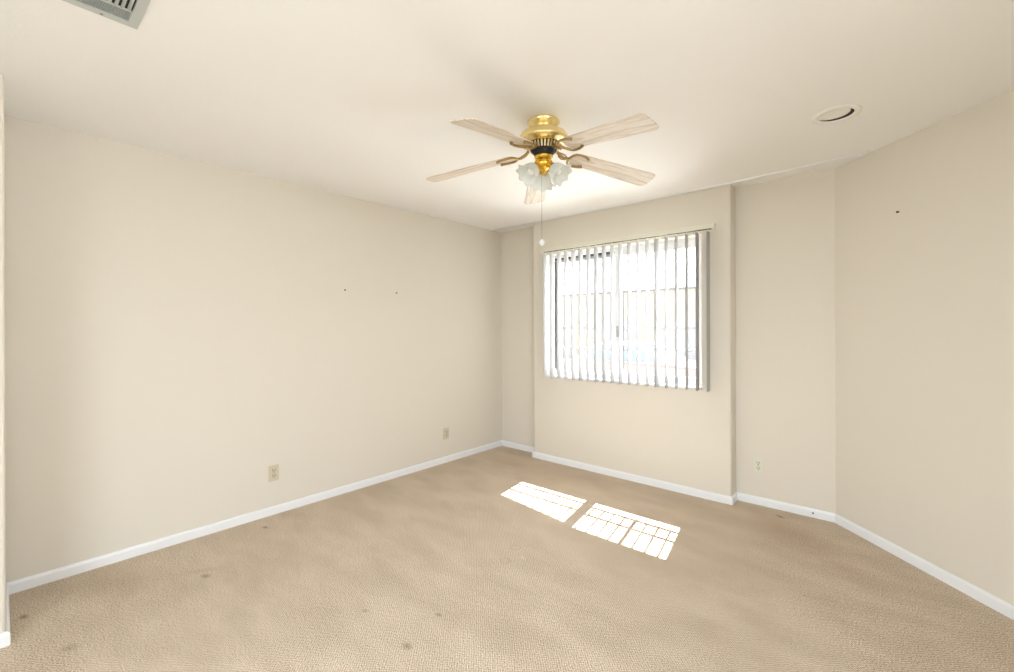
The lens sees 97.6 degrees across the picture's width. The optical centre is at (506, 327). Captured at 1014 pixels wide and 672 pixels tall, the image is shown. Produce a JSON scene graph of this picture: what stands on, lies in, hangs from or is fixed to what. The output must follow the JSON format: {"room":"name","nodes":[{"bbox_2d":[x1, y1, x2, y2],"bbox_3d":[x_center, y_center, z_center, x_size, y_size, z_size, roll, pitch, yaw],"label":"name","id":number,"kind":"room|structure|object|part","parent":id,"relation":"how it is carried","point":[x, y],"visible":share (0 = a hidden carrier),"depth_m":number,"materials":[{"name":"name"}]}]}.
{"room":"empty bedroom","nodes":[
{"label":"empty bedroom","id":0,"kind":"room"},
{"bbox_2d":[0,73,5,632],"bbox_3d":[-2.711,0.138,1.753,0.665,2.440,0.964,0,0,41],"label":"wall","id":1,"kind":"structure","parent":0,"point":[2,207],"depth_m":1.89,"materials":[{"name":"beige paint"}]},
{"bbox_2d":[4,115,501,582],"bbox_3d":[-1.352,0.133,3.717,0.120,2.440,3.881,0,0,41],"label":"wall","id":2,"kind":"structure","parent":0,"point":[179,330],"depth_m":2.92,"materials":[{"name":"beige paint"}]},
{"bbox_2d":[0,440,501,648],"bbox_3d":[-1.411,1.324,3.131,0.558,0.060,4.745,0,0,41],"label":"baseboard","id":3,"kind":"structure","parent":2,"relation":"attached to","point":[49,576],"depth_m":2.85,"materials":[{"name":"white wood"}]},
{"bbox_2d":[269,464,278,481],"bbox_3d":[-1.694,1.056,3.226,0.009,0.114,0.070,0,0,41],"label":"wall outlet","id":4,"kind":"object","parent":2,"relation":"attached to","point":[274,469],"visible":1,"depth_m":3.22,"materials":[{"name":"beige plastic"}]},
{"bbox_2d":[443,427,448,439],"bbox_3d":[-0.610,1.063,4.463,0.009,0.114,0.070,0,0,41],"label":"wall outlet","id":5,"kind":"object","parent":2,"relation":"attached to","point":[445,430],"visible":1,"depth_m":4.45,"materials":[{"name":"beige plastic"}]},
{"bbox_2d":[0,0,1013,232],"bbox_3d":[0.017,-1.151,1.893,4.590,0.120,5.015,0,0,41],"label":"ceiling","id":6,"kind":"structure","parent":0,"point":[359,99],"depth_m":1.98,"materials":[{"name":"white paint"}]},
{"bbox_2d":[62,0,150,28],"bbox_3d":[-1.289,-1.082,1.400,0.360,0.010,0.250,0,0,41],"label":"ceiling vent","id":7,"kind":"object","parent":6,"relation":"in","point":[120,11],"visible":1,"depth_m":1.51,"materials":[{"name":"white metal"}]},
{"bbox_2d":[426,114,658,245],"bbox_3d":[0.183,-0.762,2.313,1.289,0.659,1.270,0,0,41],"label":"ceiling fan","id":8,"kind":"object","parent":6,"relation":"hanging from","point":[543,138],"visible":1,"depth_m":2.29,"materials":[{"name":"beige wood"}]},
{"bbox_3d":[-0.206,-0.880,2.473,0.513,0.006,0.140,-9,8,17],"label":"blade","id":9,"kind":"part","parent":8,"relation":"part of","materials":[{"name":"beige wood"}]},
{"bbox_3d":[-0.047,-0.880,2.009,0.140,0.006,0.513,12,15,33],"label":"blade","id":10,"kind":"part","parent":8,"relation":"part of","materials":[{"name":"brown wood"}]},
{"bbox_3d":[0.107,-0.796,2.305,0.131,0.122,0.120,0,0,41],"label":"lamp shade","id":11,"kind":"part","parent":8,"relation":"part of","materials":[{"name":"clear glass"}]},
{"bbox_3d":[0.187,-0.881,2.767,0.140,0.006,0.513,-10,-8,-2],"label":"blade","id":12,"kind":"part","parent":8,"relation":"part of","materials":[{"name":"brown wood"}]},
{"bbox_3d":[0.183,-0.447,2.331,0.031,0.035,0.031,0,0,41],"label":"pull knob","id":13,"kind":"part","parent":8,"relation":"part of","materials":[{"name":"white"}]},
{"bbox_3d":[0.193,-0.796,2.454,0.122,0.122,0.124,0,0,41],"label":"lamp shade","id":14,"kind":"part","parent":8,"relation":"part of","materials":[{"name":"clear glass"}]},
{"bbox_2d":[527,138,558,154],"bbox_3d":[0.193,-0.950,2.350,0.181,0.032,0.181,0,0,41],"label":"vent","id":15,"kind":"object","parent":8,"relation":"attached to","point":[542,144],"depth_m":2.29,"materials":[{"name":"gold"}]},
{"bbox_3d":[0.284,-0.796,2.302,0.120,0.122,0.124,0,0,-27],"label":"lamp shade","id":16,"kind":"part","parent":8,"relation":"part of","materials":[{"name":"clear glass"}]},
{"bbox_3d":[0.444,-0.882,2.016,0.140,0.006,0.513,12,0,-38],"label":"blade","id":17,"kind":"part","parent":8,"relation":"part of","materials":[{"name":"brown wood"}]},
{"bbox_3d":[0.588,-0.882,2.485,0.513,0.006,0.140,8,-13,-19],"label":"blade","id":18,"kind":"part","parent":8,"relation":"part of","materials":[{"name":"brown wood"}]},
{"bbox_2d":[811,104,861,124],"bbox_3d":[1.692,-1.093,2.284,0.212,0.009,0.212,0,0,41],"label":"recessed light","id":19,"kind":"object","parent":6,"relation":"in","point":[839,113],"visible":1,"depth_m":2.28,"materials":[{"name":"white"}]},
{"bbox_2d":[0,446,1013,671],"bbox_3d":[0.025,1.409,1.893,4.590,0.120,5.015,0,0,41],"label":"floor","id":20,"kind":"structure","parent":0,"point":[501,558],"depth_m":2.25,"materials":[{"name":"beige carpet"}]},
{"bbox_2d":[501,168,835,513],"bbox_3d":[1.106,0.125,4.086,3.091,2.440,0.286,0,0,41],"label":"wall","id":21,"kind":"structure","parent":0,"point":[770,398],"depth_m":3.44,"materials":[{"name":"beige paint"}]},
{"bbox_2d":[502,440,533,451],"bbox_3d":[0.151,1.319,4.908,0.568,0.060,0.012,0,0,41],"label":"baseboard","id":22,"kind":"structure","parent":21,"relation":"attached to","point":[504,443],"depth_m":4.93,"materials":[{"name":"white wood"}]},
{"bbox_2d":[548,236,701,390],"bbox_3d":[1.009,-0.121,4.062,1.520,1.237,0.159,0,0,41],"label":"window","id":23,"kind":"structure","parent":21,"relation":"in","point":[691,241],"depth_m":3.98,"materials":[{"name":"white paint"}]},
{"bbox_3d":[0.784,-0.129,4.340,0.725,1.120,0.022,0,0,41],"label":"fixed sash","id":24,"kind":"part","parent":23,"relation":"part of","materials":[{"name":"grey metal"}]},
{"bbox_3d":[0.990,0.487,4.037,1.518,0.022,0.094,0,0,41],"label":"sill","id":25,"kind":"part","parent":23,"relation":"part of","materials":[{"name":"white paint"}]},
{"bbox_2d":[540,223,715,391],"bbox_3d":[0.977,-0.150,3.929,1.645,1.282,0.118,0,0,41],"label":"vertical blind","id":26,"kind":"object","parent":23,"relation":"attached to","point":[686,230],"visible":1,"depth_m":3.92,"materials":[{"name":"beige plastic"}]},
{"bbox_3d":[0.965,-0.772,3.919,1.625,0.032,0.044,0,0,41],"label":"head rail","id":27,"kind":"part","parent":26,"relation":"part of","materials":[{"name":"beige plastic"}]},
{"bbox_3d":[1.290,-0.142,3.858,0.760,1.143,0.025,0,0,41],"label":"sliding sash","id":28,"kind":"part","parent":23,"relation":"part of","materials":[{"name":"white plastic"}]},
{"bbox_2d":[532,451,736,504],"bbox_3d":[1.033,1.316,4.046,1.918,0.060,0.148,0,0,41],"label":"baseboard","id":29,"kind":"structure","parent":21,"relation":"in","point":[730,500],"depth_m":3.82,"materials":[{"name":"white wood"}]},
{"bbox_2d":[491,150,872,230],"bbox_3d":[1.066,-1.095,3.887,3.302,0.018,0.070,0,0,43],"label":"trim","id":30,"kind":"structure","parent":21,"relation":"attached to","point":[870,151],"depth_m":3.44,"materials":[{"name":"white"}]},
{"bbox_2d":[753,457,763,473],"bbox_3d":[1.908,1.047,3.371,0.070,0.114,0.009,0,0,41],"label":"wall outlet","id":31,"kind":"object","parent":21,"relation":"attached to","point":[758,463],"visible":1,"depth_m":3.37,"materials":[{"name":"beige plastic"}]},
{"bbox_2d":[737,492,834,522],"bbox_3d":[2.026,1.312,3.265,0.630,0.060,0.012,0,0,41],"label":"baseboard","id":32,"kind":"structure","parent":21,"relation":"attached to","point":[801,510],"depth_m":3.24,"materials":[{"name":"white wood"}]},
{"bbox_2d":[835,89,1013,605],"bbox_3d":[2.382,0.121,2.178,0.120,2.440,1.780,0,0,-4],"label":"wall","id":33,"kind":"structure","parent":0,"point":[924,291],"depth_m":2.42,"materials":[{"name":"beige paint"}]},
{"bbox_2d":[835,514,1013,619],"bbox_3d":[2.320,1.311,2.174,0.012,0.060,1.780,0,0,-4],"label":"baseboard","id":34,"kind":"structure","parent":33,"relation":"attached to","point":[980,595],"depth_m":2.40,"materials":[{"name":"white wood"}]},
{"label":"outside","id":35,"kind":"structure","parent":0,"visible":0},
{"bbox_3d":[14.369,1.902,36.741,100.000,0.200,65.800,0,0,41],"label":"ground","id":36,"kind":"structure","parent":35,"visible":0},
{"bbox_2d":[562,286,695,360],"bbox_3d":[7.048,-0.079,28.391,26.200,3.810,8.200,0,0,41],"label":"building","id":37,"kind":"structure","parent":36,"relation":"on","point":[691,289],"depth_m":22.80,"materials":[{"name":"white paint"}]},
{"bbox_3d":[2.946,0.649,26.590,2.300,1.980,0.020,0,0,41],"label":"garage panel","id":38,"kind":"part","parent":37,"relation":"part of","materials":[{"name":"grey paint"}]},
{"bbox_3d":[2.969,0.689,26.616,2.600,2.300,0.050,0,0,41],"label":"garage door","id":39,"kind":"part","parent":37,"relation":"part of","materials":[{"name":"grey paint"}]},
{"bbox_3d":[5.827,0.680,24.112,2.600,2.300,0.050,0,0,41],"label":"garage door","id":40,"kind":"part","parent":37,"relation":"part of","materials":[{"name":"grey paint"}]},
{"bbox_3d":[5.804,0.640,24.085,2.300,1.980,0.020,0,0,41],"label":"garage panel","id":41,"kind":"part","parent":37,"relation":"part of","materials":[{"name":"grey paint"}]},
{"bbox_3d":[8.686,0.670,21.608,2.600,2.300,0.050,0,0,41],"label":"garage door","id":42,"kind":"part","parent":37,"relation":"part of","materials":[{"name":"grey paint"}]},
{"bbox_3d":[8.662,0.631,21.581,2.300,1.980,0.020,0,0,41],"label":"garage panel","id":43,"kind":"part","parent":37,"relation":"part of","materials":[{"name":"grey paint"}]},
{"bbox_2d":[562,341,695,377],"bbox_3d":[3.821,1.117,12.609,4.660,1.440,1.740,0,0,41],"label":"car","id":44,"kind":"object","parent":36,"relation":"on","point":[671,355],"visible":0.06,"depth_m":11.97,"materials":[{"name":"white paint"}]},
{"bbox_3d":[3.503,0.438,12.886,1.340,0.080,1.280,0,0,41],"label":"roof panel","id":45,"kind":"part","parent":44,"relation":"part of","materials":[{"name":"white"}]},
{"bbox_3d":[3.542,0.687,12.853,2.700,0.440,1.560,0,0,41],"label":"cabin glass","id":46,"kind":"part","parent":44,"relation":"part of","materials":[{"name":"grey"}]}
]}

